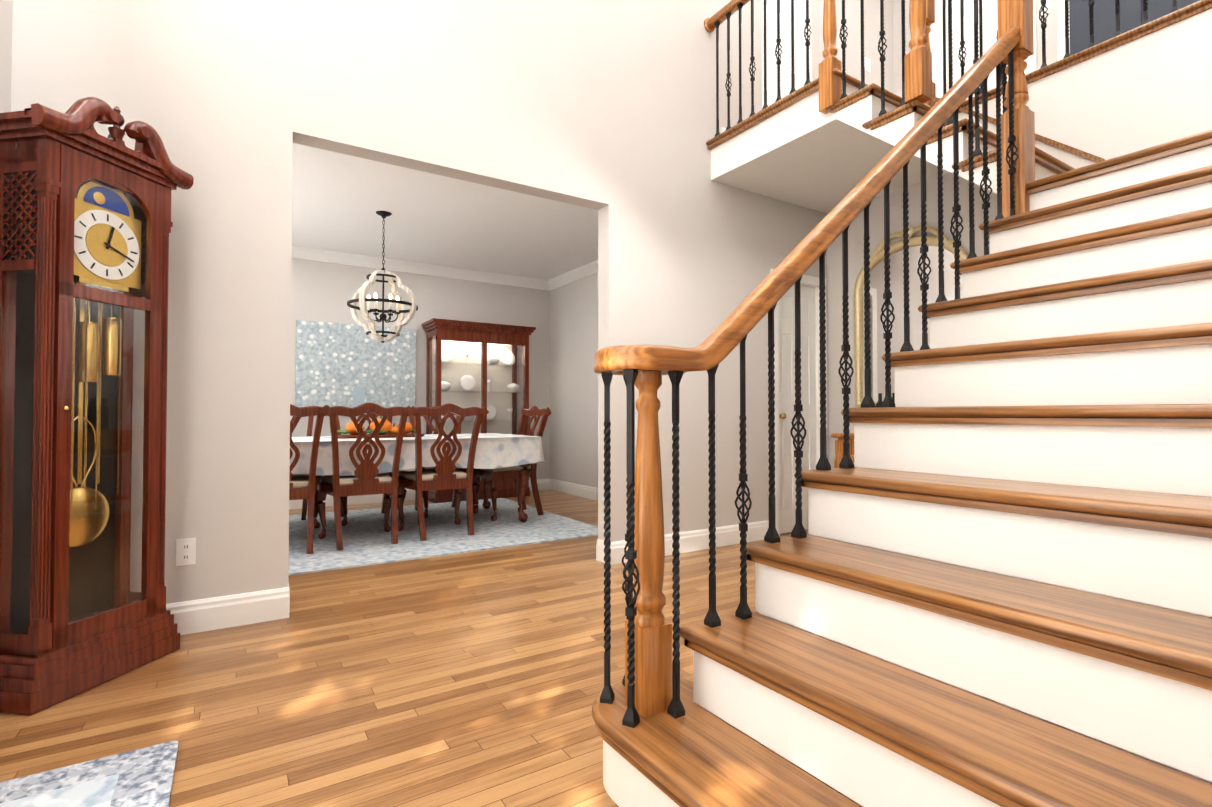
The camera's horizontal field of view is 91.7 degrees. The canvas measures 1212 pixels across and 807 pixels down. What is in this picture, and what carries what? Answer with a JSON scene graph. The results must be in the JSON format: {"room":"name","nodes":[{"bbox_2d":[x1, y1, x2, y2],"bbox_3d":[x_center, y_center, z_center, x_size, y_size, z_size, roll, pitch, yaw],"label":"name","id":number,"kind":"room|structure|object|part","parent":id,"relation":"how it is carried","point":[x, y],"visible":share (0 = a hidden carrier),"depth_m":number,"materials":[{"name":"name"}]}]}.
{"room":"entrance hall","nodes":[
{"label":"entrance hall","id":0,"kind":"room"},
{"bbox_2d":[0,0,12,112],"bbox_3d":[-2.458,-1.797,2.367,0.150,5.600,7.300,1,-1,-33],"label":"wall","id":1,"kind":"structure","parent":0,"point":[6,10],"depth_m":2.26,"materials":[{"name":"paint"}]},
{"bbox_2d":[0,490,810,806],"bbox_3d":[0.141,1.081,3.979,6.320,0.100,7.300,1,-1,-33],"label":"floor","id":2,"kind":"structure","parent":0,"point":[466,680],"depth_m":2.05,"materials":[{"name":"brown wood"}]},
{"bbox_2d":[0,741,177,806],"bbox_3d":[-1.093,0.973,0.936,0.580,0.012,1.500,1,-1,-33],"label":"area rug","id":3,"kind":"object","parent":2,"relation":"on","point":[141,777],"visible":0.97,"depth_m":1.52,"materials":[{"name":"grey carpet"}]},
{"bbox_2d":[0,97,193,714],"bbox_3d":[-1.903,-0.052,2.177,0.308,2.111,0.565,0,-1,10],"label":"grandfather clock","id":4,"kind":"object","parent":2,"relation":"on","point":[86,224],"visible":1,"depth_m":2.08,"materials":[{"name":"brown wood"}]},
{"bbox_2d":[289,498,597,575],"bbox_3d":[-1.863,1.041,4.906,3.100,0.012,2.320,1,-1,-33],"label":"area rug","id":5,"kind":"object","parent":2,"relation":"on","point":[366,537],"visible":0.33,"depth_m":4.66,"materials":[{"name":"grey carpet"}]},
{"bbox_2d":[290,415,321,527],"bbox_3d":[-2.756,0.522,5.011,0.639,1.044,0.580,1,-1,-33],"label":"dining chair","id":6,"kind":"object","parent":5,"relation":"on","point":[317,478],"visible":0.17,"depth_m":5.26,"materials":[{"name":"brown wood"}]},
{"bbox_2d":[289,404,332,553],"bbox_3d":[-2.310,0.506,4.129,0.639,1.044,0.580,1,-1,-33],"label":"dining chair","id":7,"kind":"object","parent":5,"relation":"on","point":[302,487],"visible":0.23,"depth_m":4.05,"materials":[{"name":"brown wood"}]},
{"bbox_2d":[317,403,414,550],"bbox_3d":[-1.838,0.511,4.431,0.639,1.044,0.580,1,-1,-33],"label":"dining chair","id":8,"kind":"object","parent":5,"relation":"on","point":[367,479],"visible":1,"depth_m":4.27,"materials":[{"name":"brown wood"}]},
{"bbox_2d":[336,412,406,525],"bbox_3d":[-2.174,0.528,5.383,0.639,1.044,0.580,1,-1,-33],"label":"dining chair","id":9,"kind":"object","parent":5,"relation":"on","point":[343,507],"visible":0.21,"depth_m":5.44,"materials":[{"name":"brown wood"}]},
{"bbox_2d":[290,416,544,522],"bbox_3d":[-1.910,0.567,4.967,2.579,0.945,1.222,1,-1,-33],"label":"dining table","id":10,"kind":"object","parent":5,"relation":"on","point":[495,450],"visible":0.52,"depth_m":4.80,"materials":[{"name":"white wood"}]},
{"bbox_2d":[397,403,488,540],"bbox_3d":[-1.350,0.517,4.743,0.639,1.044,0.580,1,-1,-33],"label":"dining chair","id":11,"kind":"object","parent":5,"relation":"on","point":[445,474],"visible":0.98,"depth_m":4.58,"materials":[{"name":"brown wood"}]},
{"bbox_2d":[409,406,479,517],"bbox_3d":[-1.593,0.534,5.755,0.639,1.044,0.580,1,-1,-33],"label":"dining chair","id":12,"kind":"object","parent":5,"relation":"on","point":[464,470],"visible":0.23,"depth_m":5.82,"materials":[{"name":"brown wood"}]},
{"bbox_2d":[472,406,551,520],"bbox_3d":[-0.922,0.532,5.600,0.580,1.044,0.639,1,-1,-33],"label":"dining chair","id":13,"kind":"object","parent":5,"relation":"on","point":[494,475],"visible":0.73,"depth_m":5.52,"materials":[{"name":"brown wood"}]},
{"bbox_2d":[421,318,535,502],"bbox_3d":[-1.471,0.080,6.834,1.220,2.000,0.458,1,-1,-33],"label":"china cabinet","id":14,"kind":"object","parent":2,"relation":"on","point":[471,364],"visible":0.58,"depth_m":6.87,"materials":[{"name":"brown wood"}]},
{"bbox_2d":[830,393,894,467],"bbox_3d":[2.127,0.477,4.239,0.395,1.122,0.920,1,-1,-33],"label":"console table","id":15,"kind":"object","parent":2,"relation":"on","point":[839,442],"visible":0.02,"depth_m":4.45,"materials":[{"name":"brown wood"}]},
{"bbox_2d":[592,0,1211,806],"bbox_3d":[1.220,-1.029,2.571,3.239,4.070,3.396,1,-1,-33],"label":"staircase","id":16,"kind":"structure","parent":2,"relation":"on","point":[986,582],"depth_m":1.49,"materials":[{"name":"brown wood"}]},
{"bbox_2d":[290,258,549,479],"bbox_3d":[-2.543,-0.285,6.530,4.520,2.720,0.150,1,-1,-33],"label":"wall","id":17,"kind":"structure","parent":0,"point":[323,291],"depth_m":6.75,"materials":[{"name":"paint"}]},
{"bbox_2d":[295,320,415,413],"bbox_3d":[-2.667,-0.378,6.337,1.200,0.960,0.042,1,-1,-33],"label":"painting","id":18,"kind":"object","parent":17,"relation":"attached to","point":[347,365],"visible":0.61,"depth_m":6.28,"materials":[{"name":"fabric"}]},
{"bbox_2d":[289,478,549,508],"bbox_3d":[-2.496,1.004,6.436,4.220,0.140,0.022,1,-1,-33],"label":"baseboard","id":19,"kind":"structure","parent":17,"relation":"attached to","point":[543,484],"depth_m":6.37,"materials":[{"name":"white wood"}]},
{"bbox_2d":[292,246,550,290],"bbox_3d":[-2.474,-1.547,6.445,4.220,0.100,0.104,1,-1,-33],"label":"crown molding","id":20,"kind":"structure","parent":17,"relation":"attached to","point":[313,254],"depth_m":6.63,"materials":[{"name":"white wood"}]},
{"bbox_2d":[292,143,597,280],"bbox_3d":[-0.850,-1.672,5.577,6.320,0.120,3.620,1,-1,-33],"label":"ceiling","id":21,"kind":"structure","parent":0,"point":[339,200],"depth_m":5.17,"materials":[{"name":"white paint"}]},
{"bbox_2d":[347,211,417,342],"bbox_3d":[-1.885,-1.070,4.976,0.561,1.105,0.561,1,-1,-33],"label":"chandelier","id":22,"kind":"object","parent":21,"relation":"hanging from","point":[370,329],"visible":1,"depth_m":4.93,"materials":[{"name":"white wood"}]},
{"bbox_2d":[11,0,892,603],"bbox_3d":[0.166,-1.769,3.991,6.320,5.600,0.150,1,-1,-33],"label":"wall","id":23,"kind":"structure","parent":0,"point":[607,108],"depth_m":3.19,"materials":[{"name":"paint"}]},
{"bbox_2d":[176,538,195,565],"bbox_3d":[-1.850,0.649,2.590,0.070,0.115,0.008,1,-1,-33],"label":"electrical outlet plate","id":24,"kind":"object","parent":23,"relation":"attached to","point":[185,551],"visible":1,"depth_m":2.59,"materials":[{"name":"white plastic"}]},
{"bbox_2d":[166,582,289,634],"bbox_3d":[-1.908,0.936,2.540,0.953,0.140,0.022,1,-1,-33],"label":"baseboard","id":25,"kind":"structure","parent":23,"relation":"attached to","point":[206,614],"depth_m":2.66,"materials":[{"name":"white wood"}]},
{"bbox_2d":[596,539,604,561],"bbox_3d":[0.535,0.966,4.278,1.436,0.140,0.016,1,-1,-33],"label":"baseboard","id":26,"kind":"structure","parent":23,"relation":"attached to","point":[600,546],"depth_m":3.85,"materials":[{"name":"white wood"}]},
{"bbox_2d":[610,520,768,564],"bbox_3d":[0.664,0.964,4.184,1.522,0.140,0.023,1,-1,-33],"label":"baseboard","id":27,"kind":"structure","parent":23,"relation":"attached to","point":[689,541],"depth_m":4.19,"materials":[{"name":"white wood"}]},
{"bbox_2d":[771,269,826,535],"bbox_3d":[1.551,-0.009,4.838,0.660,2.110,0.163,1,-1,-33],"label":"door","id":28,"kind":"structure","parent":23,"relation":"attached to","point":[784,400],"depth_m":4.82,"materials":[{"name":"white wood"}]},
{"bbox_3d":[1.399,0.093,4.683,0.054,0.054,0.068,1,-1,-33],"label":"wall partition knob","id":29,"kind":"part","parent":28,"relation":"part of","materials":[{"name":"gold metal"}]},
{"bbox_2d":[550,272,597,487],"bbox_3d":[0.273,-0.291,6.183,0.150,2.720,3.470,1,-1,-33],"label":"wall","id":30,"kind":"structure","parent":0,"point":[574,385],"depth_m":7.06,"materials":[{"name":"paint"}]},
{"bbox_2d":[548,260,597,289],"bbox_3d":[0.176,-1.552,6.137,0.085,0.100,3.240,1,-1,-33],"label":"crown molding","id":31,"kind":"structure","parent":30,"relation":"attached to","point":[591,268],"depth_m":7.00,"materials":[{"name":"white wood"}]},
{"bbox_2d":[550,479,597,500],"bbox_3d":[-0.399,1.014,7.062,0.032,0.140,1.166,1,-1,-33],"label":"baseboard","id":32,"kind":"structure","parent":30,"relation":"attached to","point":[588,492],"depth_m":7.00,"materials":[{"name":"white wood"}]},
{"bbox_2d":[711,82,948,212],"bbox_3d":[2.665,-1.780,3.506,2.330,0.245,3.400,1,-1,-33],"label":"landing","id":33,"kind":"structure","parent":0,"point":[805,152],"depth_m":4.02,"materials":[{"name":"white paint"}]},
{"bbox_2d":[827,209,863,467],"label":"wall","id":34,"kind":"structure","parent":0,"point":[835,287],"depth_m":4.92,"materials":[{"name":"paint"}]},
{"bbox_2d":[854,225,968,407],"bbox_3d":[2.250,-0.655,4.384,0.055,1.354,0.910,1,-1,-33],"label":"mirror","id":35,"kind":"object","parent":34,"relation":"attached to","point":[877,301],"visible":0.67,"depth_m":4.49,"materials":[{"name":"gold glass"}]},
{"bbox_2d":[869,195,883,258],"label":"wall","id":36,"kind":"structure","parent":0,"point":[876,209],"depth_m":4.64,"materials":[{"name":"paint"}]},
{"bbox_2d":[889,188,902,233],"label":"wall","id":37,"kind":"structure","parent":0,"point":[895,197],"depth_m":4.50,"materials":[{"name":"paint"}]},
{"bbox_2d":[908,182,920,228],"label":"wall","id":38,"kind":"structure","parent":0,"point":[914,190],"depth_m":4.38,"materials":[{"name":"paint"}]},
{"bbox_2d":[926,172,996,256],"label":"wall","id":39,"kind":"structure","parent":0,"point":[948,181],"depth_m":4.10,"materials":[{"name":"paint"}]},
{"bbox_2d":[893,0,1199,102],"bbox_3d":[2.724,-1.740,5.679,0.190,5.600,7.300,1,-1,-33],"label":"wall","id":40,"kind":"structure","parent":0,"point":[1130,13],"depth_m":4.59,"materials":[{"name":"grey paint"}]},
{"bbox_2d":[958,8,1211,168],"bbox_3d":[2.846,-0.449,2.969,0.120,2.925,2.340,1,-1,-33],"label":"wall","id":41,"kind":"structure","parent":0,"point":[1158,87],"depth_m":3.06,"materials":[{"name":"white paint"}]}
]}

